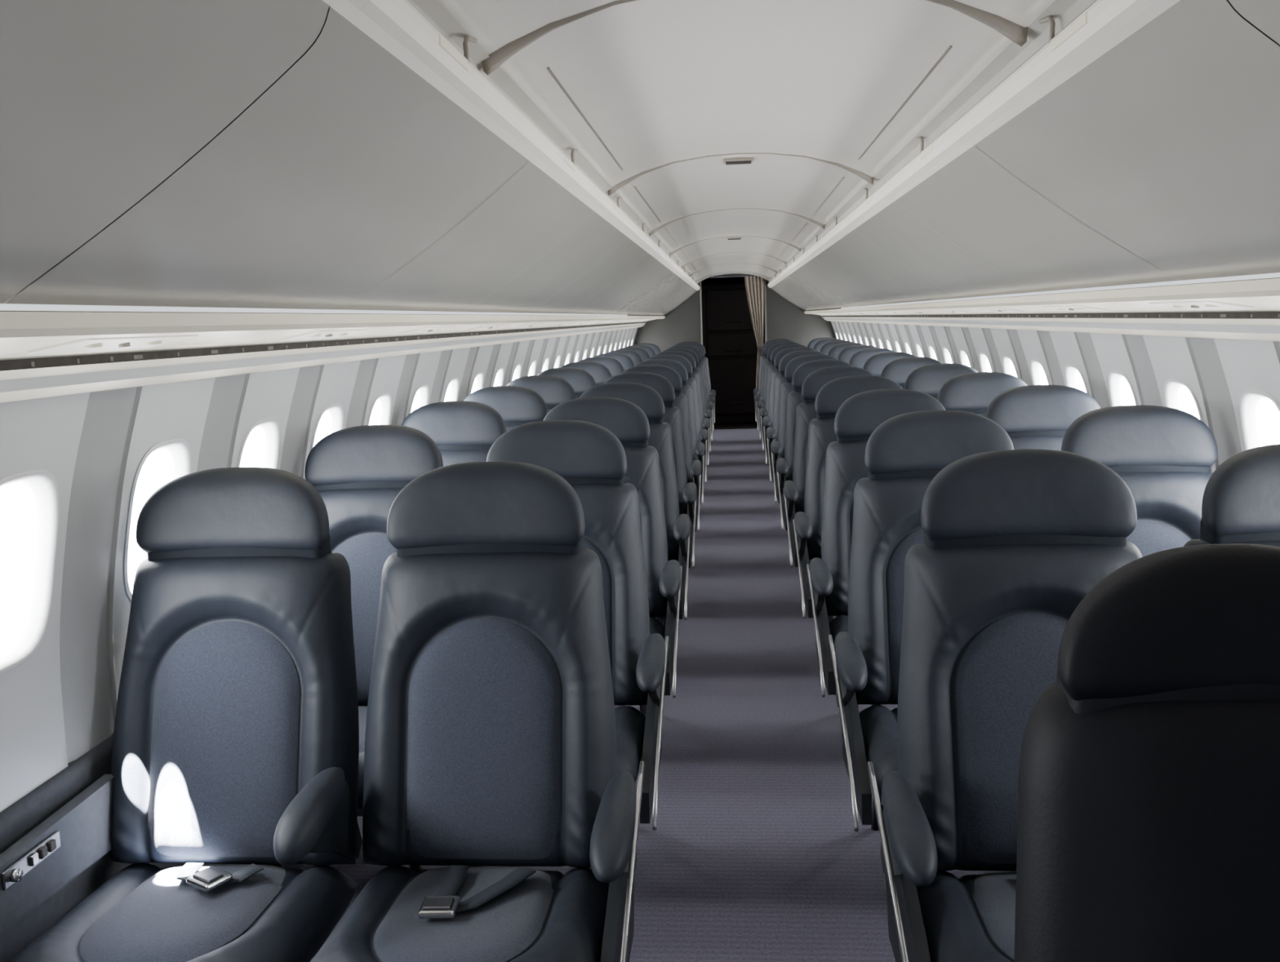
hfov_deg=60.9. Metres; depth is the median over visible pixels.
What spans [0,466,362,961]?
seat
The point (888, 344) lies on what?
window
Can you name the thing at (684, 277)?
bin
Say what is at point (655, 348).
seat
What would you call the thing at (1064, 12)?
trim
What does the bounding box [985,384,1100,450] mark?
seat
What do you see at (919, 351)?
window
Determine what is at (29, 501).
window
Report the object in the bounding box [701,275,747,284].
wall
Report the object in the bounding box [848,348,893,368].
seat
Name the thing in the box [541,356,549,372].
window
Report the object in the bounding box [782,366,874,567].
seat
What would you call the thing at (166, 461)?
window
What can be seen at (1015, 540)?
seat
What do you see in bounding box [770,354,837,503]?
seat
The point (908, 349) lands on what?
window
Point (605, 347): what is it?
window
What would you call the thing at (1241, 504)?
seat
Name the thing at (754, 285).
curtain
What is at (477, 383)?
window
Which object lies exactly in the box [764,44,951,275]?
trim
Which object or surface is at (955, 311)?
panel
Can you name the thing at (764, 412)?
seat
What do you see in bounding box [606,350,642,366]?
seat
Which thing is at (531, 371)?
window
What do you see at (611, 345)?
window
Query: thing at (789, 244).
rib
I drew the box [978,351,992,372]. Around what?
window
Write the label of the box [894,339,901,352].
window
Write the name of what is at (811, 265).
bin
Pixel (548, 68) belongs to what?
trim
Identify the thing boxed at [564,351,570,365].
window
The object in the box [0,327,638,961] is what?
wall
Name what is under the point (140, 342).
panel
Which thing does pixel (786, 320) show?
wall
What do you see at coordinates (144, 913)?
seat cushion
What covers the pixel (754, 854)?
floor
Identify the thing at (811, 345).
seat
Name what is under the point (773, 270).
rib
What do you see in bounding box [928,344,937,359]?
window
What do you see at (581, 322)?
panel
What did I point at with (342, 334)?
light
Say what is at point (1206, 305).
light
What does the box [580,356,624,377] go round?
seat
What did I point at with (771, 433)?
seat
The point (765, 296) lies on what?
trim
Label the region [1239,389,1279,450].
window
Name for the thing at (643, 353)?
seat
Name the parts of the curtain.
rail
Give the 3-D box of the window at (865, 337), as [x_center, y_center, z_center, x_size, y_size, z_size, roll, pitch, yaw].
[2.272,-1.257,10.733,0.102,0.360,0.260,-1,8,5]
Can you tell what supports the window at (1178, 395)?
in the wall at (1217, 371)
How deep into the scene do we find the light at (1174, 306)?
2.59 m
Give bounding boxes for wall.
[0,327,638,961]
[626,273,840,352]
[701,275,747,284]
[831,321,1279,472]
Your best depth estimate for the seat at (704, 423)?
9.45 m
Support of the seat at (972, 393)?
on the floor
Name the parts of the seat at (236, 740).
knob, control panel, armrest, backrest, armrest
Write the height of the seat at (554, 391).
1.193 m
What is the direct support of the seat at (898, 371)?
on the floor
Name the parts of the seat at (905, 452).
armrest, leg, backrest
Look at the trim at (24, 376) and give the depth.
2.30 m
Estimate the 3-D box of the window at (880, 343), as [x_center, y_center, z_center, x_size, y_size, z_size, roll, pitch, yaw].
[2.189,-1.106,9.738,0.102,0.360,0.260,-1,8,5]
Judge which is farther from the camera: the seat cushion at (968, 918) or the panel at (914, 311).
the panel at (914, 311)
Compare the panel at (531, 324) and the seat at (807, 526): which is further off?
the panel at (531, 324)
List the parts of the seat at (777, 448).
armrest, backrest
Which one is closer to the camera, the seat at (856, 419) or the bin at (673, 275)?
the seat at (856, 419)
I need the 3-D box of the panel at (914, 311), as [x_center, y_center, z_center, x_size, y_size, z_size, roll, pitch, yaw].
[1.588,-0.955,6.137,0.099,0.024,0.340,-1,8,5]
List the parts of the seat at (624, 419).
leg, backrest, armrest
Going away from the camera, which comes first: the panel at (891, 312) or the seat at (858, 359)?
the panel at (891, 312)
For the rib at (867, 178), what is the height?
0.132 m
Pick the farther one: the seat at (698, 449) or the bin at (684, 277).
the bin at (684, 277)
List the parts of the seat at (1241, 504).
backrest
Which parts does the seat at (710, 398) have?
backrest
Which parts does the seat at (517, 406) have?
backrest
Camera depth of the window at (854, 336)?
11.81 m
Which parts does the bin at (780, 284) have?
door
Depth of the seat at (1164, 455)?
2.98 m
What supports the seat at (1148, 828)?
on the floor
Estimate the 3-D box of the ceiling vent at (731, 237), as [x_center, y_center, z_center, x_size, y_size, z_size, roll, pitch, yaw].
[0.654,-1.682,7.536,0.105,0.017,0.060,-1,8,5]
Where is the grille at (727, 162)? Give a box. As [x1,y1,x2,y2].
[725,160,751,164]
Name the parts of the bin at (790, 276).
door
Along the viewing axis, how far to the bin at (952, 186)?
2.71 m
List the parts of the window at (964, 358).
pane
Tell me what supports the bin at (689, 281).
attached to the wall at (58, 706)
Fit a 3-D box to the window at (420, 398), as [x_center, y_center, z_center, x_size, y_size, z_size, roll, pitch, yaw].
[-0.917,-0.212,4.423,0.102,0.360,0.260,-1,8,5]
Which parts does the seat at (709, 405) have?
backrest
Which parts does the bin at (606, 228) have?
door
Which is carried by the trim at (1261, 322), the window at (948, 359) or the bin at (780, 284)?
the bin at (780, 284)
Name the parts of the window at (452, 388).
pane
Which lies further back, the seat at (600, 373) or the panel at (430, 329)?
the seat at (600, 373)
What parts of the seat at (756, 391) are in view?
backrest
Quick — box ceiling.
[437,0,1054,282]
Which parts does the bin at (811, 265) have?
door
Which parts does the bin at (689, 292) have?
door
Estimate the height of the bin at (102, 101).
0.450 m
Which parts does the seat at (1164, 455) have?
backrest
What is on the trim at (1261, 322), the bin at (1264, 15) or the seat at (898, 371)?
the bin at (1264, 15)
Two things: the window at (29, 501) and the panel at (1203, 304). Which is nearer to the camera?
the window at (29, 501)
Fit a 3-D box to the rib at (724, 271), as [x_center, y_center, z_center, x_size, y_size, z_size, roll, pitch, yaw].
[1.111,-2.465,13.032,0.890,0.132,0.054,-1,8,5]
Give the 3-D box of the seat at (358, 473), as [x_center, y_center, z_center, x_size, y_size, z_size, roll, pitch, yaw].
[-0.769,0.469,3.006,0.562,1.193,0.692,-1,8,5]
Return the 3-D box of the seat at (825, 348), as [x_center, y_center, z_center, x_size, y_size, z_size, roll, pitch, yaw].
[2.032,-0.810,10.982,0.562,1.193,0.692,-1,8,5]
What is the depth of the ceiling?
2.48 m
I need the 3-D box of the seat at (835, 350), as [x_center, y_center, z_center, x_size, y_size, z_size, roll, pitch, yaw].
[1.957,-0.673,10.076,0.562,1.193,0.692,-1,8,5]
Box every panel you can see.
[26,334,198,354]
[279,328,368,341]
[398,325,455,334]
[467,324,508,330]
[513,323,544,328]
[545,322,569,326]
[568,321,589,325]
[587,320,605,324]
[867,311,888,314]
[887,311,908,314]
[909,310,935,313]
[937,309,973,313]
[979,307,1025,312]
[1042,305,1107,311]
[1147,300,1254,310]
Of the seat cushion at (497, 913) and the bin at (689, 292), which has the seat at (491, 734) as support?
the seat cushion at (497, 913)
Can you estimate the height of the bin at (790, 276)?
0.450 m
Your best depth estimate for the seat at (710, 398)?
12.17 m
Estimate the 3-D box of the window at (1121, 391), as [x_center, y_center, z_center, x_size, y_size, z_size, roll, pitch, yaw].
[1.694,-0.203,3.766,0.102,0.360,0.260,-1,8,5]
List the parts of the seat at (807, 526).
armrest, backrest, leg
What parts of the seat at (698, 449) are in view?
backrest, armrest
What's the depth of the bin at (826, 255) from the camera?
6.13 m
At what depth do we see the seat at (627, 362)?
9.51 m
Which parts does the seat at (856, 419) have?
armrest, backrest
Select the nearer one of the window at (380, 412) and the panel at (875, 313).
the window at (380, 412)
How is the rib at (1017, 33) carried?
attached to the ceiling
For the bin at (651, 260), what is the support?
attached to the ceiling
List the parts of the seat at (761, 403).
backrest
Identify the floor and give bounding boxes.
[280,428,1016,961]
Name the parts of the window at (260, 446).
pane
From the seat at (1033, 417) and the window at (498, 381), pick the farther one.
the window at (498, 381)
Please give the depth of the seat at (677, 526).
4.90 m
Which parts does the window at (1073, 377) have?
pane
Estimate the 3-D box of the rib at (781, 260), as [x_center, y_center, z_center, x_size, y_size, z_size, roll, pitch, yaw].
[0.800,-1.899,9.287,0.890,0.132,0.054,-1,8,5]
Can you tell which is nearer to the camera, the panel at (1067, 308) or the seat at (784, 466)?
the panel at (1067, 308)
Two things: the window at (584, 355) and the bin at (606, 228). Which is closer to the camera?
the bin at (606, 228)
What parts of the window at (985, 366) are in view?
pane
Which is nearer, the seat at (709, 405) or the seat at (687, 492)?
the seat at (687, 492)
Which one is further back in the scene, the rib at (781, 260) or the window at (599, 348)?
the window at (599, 348)
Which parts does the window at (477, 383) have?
pane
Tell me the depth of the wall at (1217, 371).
3.58 m
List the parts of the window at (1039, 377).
pane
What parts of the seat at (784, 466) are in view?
armrest, backrest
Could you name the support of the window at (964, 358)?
in the wall at (1217, 371)
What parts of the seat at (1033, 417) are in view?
backrest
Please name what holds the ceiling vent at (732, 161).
in the ceiling
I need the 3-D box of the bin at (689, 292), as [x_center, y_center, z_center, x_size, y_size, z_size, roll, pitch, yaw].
[0.307,-2.158,12.942,0.758,0.450,1.130,-1,8,5]
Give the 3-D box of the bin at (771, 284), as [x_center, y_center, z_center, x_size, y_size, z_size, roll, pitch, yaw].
[1.929,-2.203,12.876,0.758,0.450,1.130,-1,8,5]
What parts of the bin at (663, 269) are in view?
door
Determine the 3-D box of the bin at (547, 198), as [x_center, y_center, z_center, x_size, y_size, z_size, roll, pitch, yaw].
[-0.524,-0.643,2.920,0.758,0.450,1.130,-1,8,5]
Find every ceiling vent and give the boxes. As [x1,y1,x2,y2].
[723,157,753,164]
[726,236,742,239]
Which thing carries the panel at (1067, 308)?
attached to the wall at (1217, 371)
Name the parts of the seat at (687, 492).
backrest, armrest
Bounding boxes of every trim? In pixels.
[0,319,654,403]
[407,0,697,284]
[497,0,701,276]
[699,281,702,345]
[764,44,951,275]
[764,279,766,342]
[767,0,1097,283]
[815,297,1279,342]
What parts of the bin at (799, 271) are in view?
door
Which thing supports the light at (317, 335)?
on the panel at (333, 333)
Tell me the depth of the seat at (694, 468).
6.72 m
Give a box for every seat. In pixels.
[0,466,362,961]
[270,425,443,873]
[311,461,644,961]
[400,400,506,466]
[463,386,547,431]
[469,420,668,866]
[506,375,575,413]
[537,367,595,399]
[542,397,682,716]
[560,361,611,386]
[579,382,690,626]
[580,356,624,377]
[594,353,634,371]
[603,372,697,568]
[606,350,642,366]
[617,347,649,361]
[622,364,702,532]
[626,345,655,357]
[633,342,660,355]
[635,359,705,505]
[645,355,707,483]
[653,351,710,466]
[661,348,711,453]
[667,345,713,441]
[672,343,715,431]
[676,342,715,423]
[753,338,791,422]
[755,340,795,430]
[757,342,801,439]
[760,344,807,451]
[762,346,815,465]
[766,350,825,482]
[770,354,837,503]
[776,360,853,530]
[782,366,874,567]
[792,375,902,622]
[806,389,945,714]
[807,337,834,349]
[813,338,842,351]
[820,340,853,355]
[827,342,864,359]
[828,410,1013,831]
[837,345,878,363]
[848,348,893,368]
[862,351,915,377]
[867,448,1142,961]
[880,356,942,389]
[904,363,977,399]
[937,372,1026,417]
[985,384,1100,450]
[1014,543,1279,961]
[1061,404,1217,557]
[1183,444,1279,546]
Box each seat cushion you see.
[8,863,358,961]
[311,866,608,961]
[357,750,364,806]
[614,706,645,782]
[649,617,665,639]
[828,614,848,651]
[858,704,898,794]
[915,871,1014,961]
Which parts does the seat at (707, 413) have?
backrest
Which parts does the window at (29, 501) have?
pane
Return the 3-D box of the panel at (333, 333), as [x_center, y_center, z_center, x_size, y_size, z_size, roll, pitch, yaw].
[-0.775,-0.364,2.688,0.099,0.024,0.340,-1,8,5]
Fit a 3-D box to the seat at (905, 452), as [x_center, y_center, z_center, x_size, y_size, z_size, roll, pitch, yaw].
[0.800,0.439,2.849,0.593,1.193,0.738,-1,8,5]
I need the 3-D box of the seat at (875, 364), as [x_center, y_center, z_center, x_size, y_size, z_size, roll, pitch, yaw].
[1.731,-0.261,7.356,0.562,1.193,0.692,-1,8,5]
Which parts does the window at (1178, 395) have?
pane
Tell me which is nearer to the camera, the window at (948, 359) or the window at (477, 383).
the window at (477, 383)
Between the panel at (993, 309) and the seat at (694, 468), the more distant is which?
the seat at (694, 468)
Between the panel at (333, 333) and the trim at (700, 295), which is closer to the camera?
the panel at (333, 333)
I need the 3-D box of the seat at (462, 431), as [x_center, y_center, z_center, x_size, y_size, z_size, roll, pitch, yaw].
[-0.694,0.331,3.912,0.562,1.193,0.692,-1,8,5]
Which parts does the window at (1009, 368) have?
pane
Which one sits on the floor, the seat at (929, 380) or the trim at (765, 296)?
the seat at (929, 380)
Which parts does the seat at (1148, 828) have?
backrest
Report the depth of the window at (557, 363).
7.98 m
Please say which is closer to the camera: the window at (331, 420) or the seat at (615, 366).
the window at (331, 420)
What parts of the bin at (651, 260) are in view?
door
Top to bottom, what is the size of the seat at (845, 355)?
1.193 m
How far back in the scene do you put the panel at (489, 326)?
4.42 m
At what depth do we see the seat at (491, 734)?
2.17 m
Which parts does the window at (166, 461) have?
pane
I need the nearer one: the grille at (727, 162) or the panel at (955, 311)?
the grille at (727, 162)
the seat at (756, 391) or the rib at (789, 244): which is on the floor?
the seat at (756, 391)
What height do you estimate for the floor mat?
0.008 m
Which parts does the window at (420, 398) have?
pane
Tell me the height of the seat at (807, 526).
1.193 m
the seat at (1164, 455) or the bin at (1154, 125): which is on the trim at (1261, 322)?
the bin at (1154, 125)
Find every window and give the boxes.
[0,469,59,674]
[124,438,191,600]
[237,417,279,469]
[311,403,343,449]
[367,392,391,425]
[409,383,429,413]
[443,377,458,401]
[470,371,484,394]
[493,367,504,386]
[511,363,521,381]
[527,360,536,376]
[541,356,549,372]
[553,354,560,368]
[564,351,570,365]
[573,350,579,362]
[582,348,587,359]
[589,346,594,357]
[596,345,600,355]
[602,344,607,354]
[608,342,612,352]
[853,333,857,342]
[858,334,862,344]
[864,335,869,345]
[871,336,875,346]
[878,337,884,348]
[885,338,892,350]
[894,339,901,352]
[904,341,911,354]
[915,342,924,357]
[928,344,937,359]
[942,346,952,363]
[959,349,971,367]
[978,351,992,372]
[1002,355,1017,377]
[1030,359,1048,385]
[1064,364,1087,393]
[1107,370,1137,406]
[1164,378,1210,471]
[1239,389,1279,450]
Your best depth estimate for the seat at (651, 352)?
12.23 m
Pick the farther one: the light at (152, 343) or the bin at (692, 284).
the bin at (692, 284)
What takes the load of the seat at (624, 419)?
on the floor
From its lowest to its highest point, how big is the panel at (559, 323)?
0.024 m
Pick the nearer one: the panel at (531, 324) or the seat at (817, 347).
the panel at (531, 324)
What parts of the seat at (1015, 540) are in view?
armrest, backrest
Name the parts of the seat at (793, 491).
armrest, backrest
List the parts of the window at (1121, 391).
pane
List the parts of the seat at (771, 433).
armrest, backrest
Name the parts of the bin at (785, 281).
door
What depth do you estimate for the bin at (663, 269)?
7.30 m
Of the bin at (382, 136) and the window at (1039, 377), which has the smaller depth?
the bin at (382, 136)
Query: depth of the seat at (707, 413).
10.36 m
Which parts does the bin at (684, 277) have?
door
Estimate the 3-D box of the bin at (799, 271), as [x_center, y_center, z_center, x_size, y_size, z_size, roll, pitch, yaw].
[1.559,-1.530,8.422,0.758,0.450,1.130,-1,8,5]
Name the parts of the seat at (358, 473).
leg, backrest, leg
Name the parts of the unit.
door, door, door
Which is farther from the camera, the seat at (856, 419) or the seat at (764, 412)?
the seat at (764, 412)
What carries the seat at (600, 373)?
on the floor
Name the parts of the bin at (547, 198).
door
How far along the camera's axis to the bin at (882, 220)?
3.87 m
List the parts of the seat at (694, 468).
backrest, armrest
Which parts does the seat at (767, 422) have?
armrest, backrest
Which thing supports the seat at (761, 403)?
on the floor
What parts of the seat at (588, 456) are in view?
backrest, armrest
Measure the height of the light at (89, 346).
0.011 m
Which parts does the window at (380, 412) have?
pane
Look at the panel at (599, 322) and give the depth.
8.03 m
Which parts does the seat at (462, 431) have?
backrest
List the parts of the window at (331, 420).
pane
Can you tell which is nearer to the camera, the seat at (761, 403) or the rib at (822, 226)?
the rib at (822, 226)
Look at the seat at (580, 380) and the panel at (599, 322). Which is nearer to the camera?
the seat at (580, 380)
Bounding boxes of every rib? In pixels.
[482,0,1028,75]
[608,152,873,196]
[648,208,824,236]
[670,235,800,256]
[681,252,786,268]
[689,262,777,276]
[696,271,770,281]
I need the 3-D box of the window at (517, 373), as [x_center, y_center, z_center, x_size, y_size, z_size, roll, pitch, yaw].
[-0.752,-0.513,6.413,0.102,0.360,0.260,-1,8,5]
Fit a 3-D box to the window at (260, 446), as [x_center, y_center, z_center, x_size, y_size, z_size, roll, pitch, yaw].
[-1.041,0.013,2.930,0.102,0.360,0.260,-1,8,5]
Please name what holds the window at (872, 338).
in the wall at (1217, 371)
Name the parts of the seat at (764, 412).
backrest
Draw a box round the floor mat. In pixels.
[713,422,759,429]
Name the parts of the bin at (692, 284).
door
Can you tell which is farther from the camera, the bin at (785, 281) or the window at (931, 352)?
the bin at (785, 281)
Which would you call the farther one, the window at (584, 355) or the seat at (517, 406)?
the window at (584, 355)
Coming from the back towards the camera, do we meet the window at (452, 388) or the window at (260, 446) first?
the window at (452, 388)
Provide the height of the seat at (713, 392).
1.193 m
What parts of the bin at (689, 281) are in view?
door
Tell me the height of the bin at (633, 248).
0.450 m
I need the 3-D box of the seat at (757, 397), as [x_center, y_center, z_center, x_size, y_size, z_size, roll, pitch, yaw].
[1.552,-0.932,11.915,0.593,1.193,0.738,-1,8,5]
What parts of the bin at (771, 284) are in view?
door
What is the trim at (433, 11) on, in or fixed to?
attached to the ceiling
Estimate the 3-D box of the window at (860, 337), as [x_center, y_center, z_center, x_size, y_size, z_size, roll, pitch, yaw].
[2.313,-1.332,11.231,0.102,0.360,0.260,-1,8,5]
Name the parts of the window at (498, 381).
pane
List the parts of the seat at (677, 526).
leg, backrest, leg, armrest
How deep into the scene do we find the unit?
14.93 m
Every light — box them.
[82,343,102,349]
[144,341,161,346]
[308,333,320,337]
[336,333,346,337]
[1172,305,1185,308]
[1204,304,1218,307]
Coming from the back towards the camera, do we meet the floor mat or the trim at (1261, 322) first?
the floor mat
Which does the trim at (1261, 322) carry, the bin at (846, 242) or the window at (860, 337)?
the bin at (846, 242)
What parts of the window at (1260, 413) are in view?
pane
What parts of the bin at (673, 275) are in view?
door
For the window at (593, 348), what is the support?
in the wall at (58, 706)
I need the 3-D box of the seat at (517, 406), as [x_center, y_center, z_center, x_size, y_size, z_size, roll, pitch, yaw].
[-0.619,0.194,4.819,0.562,1.193,0.692,-1,8,5]
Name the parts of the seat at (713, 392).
backrest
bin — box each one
[0,0,368,339]
[0,0,546,341]
[241,135,605,329]
[381,194,636,325]
[474,222,654,324]
[520,240,667,322]
[566,252,675,321]
[612,260,683,320]
[613,272,692,319]
[627,266,688,319]
[648,276,695,319]
[655,280,698,319]
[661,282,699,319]
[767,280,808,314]
[768,277,815,314]
[772,273,822,313]
[776,269,835,313]
[782,264,846,313]
[788,256,863,312]
[796,247,887,311]
[807,235,915,311]
[822,216,960,310]
[844,185,1038,308]
[882,120,1189,306]
[955,0,1279,301]
[1228,0,1279,44]
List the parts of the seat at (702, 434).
backrest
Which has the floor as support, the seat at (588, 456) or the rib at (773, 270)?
the seat at (588, 456)
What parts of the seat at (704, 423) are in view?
backrest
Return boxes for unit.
[701,284,764,423]
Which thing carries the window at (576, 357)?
in the wall at (58, 706)
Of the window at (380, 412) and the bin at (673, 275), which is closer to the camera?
the window at (380, 412)
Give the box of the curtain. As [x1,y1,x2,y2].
[707,275,764,413]
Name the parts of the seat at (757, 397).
backrest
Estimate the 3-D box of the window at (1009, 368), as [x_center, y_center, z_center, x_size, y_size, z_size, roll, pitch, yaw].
[1.818,-0.429,5.259,0.102,0.360,0.260,-1,8,5]
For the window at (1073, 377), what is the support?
in the wall at (1217, 371)
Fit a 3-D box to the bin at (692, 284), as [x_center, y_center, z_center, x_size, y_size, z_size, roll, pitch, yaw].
[0.215,-1.990,11.828,0.758,0.450,1.130,-1,8,5]
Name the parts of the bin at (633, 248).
door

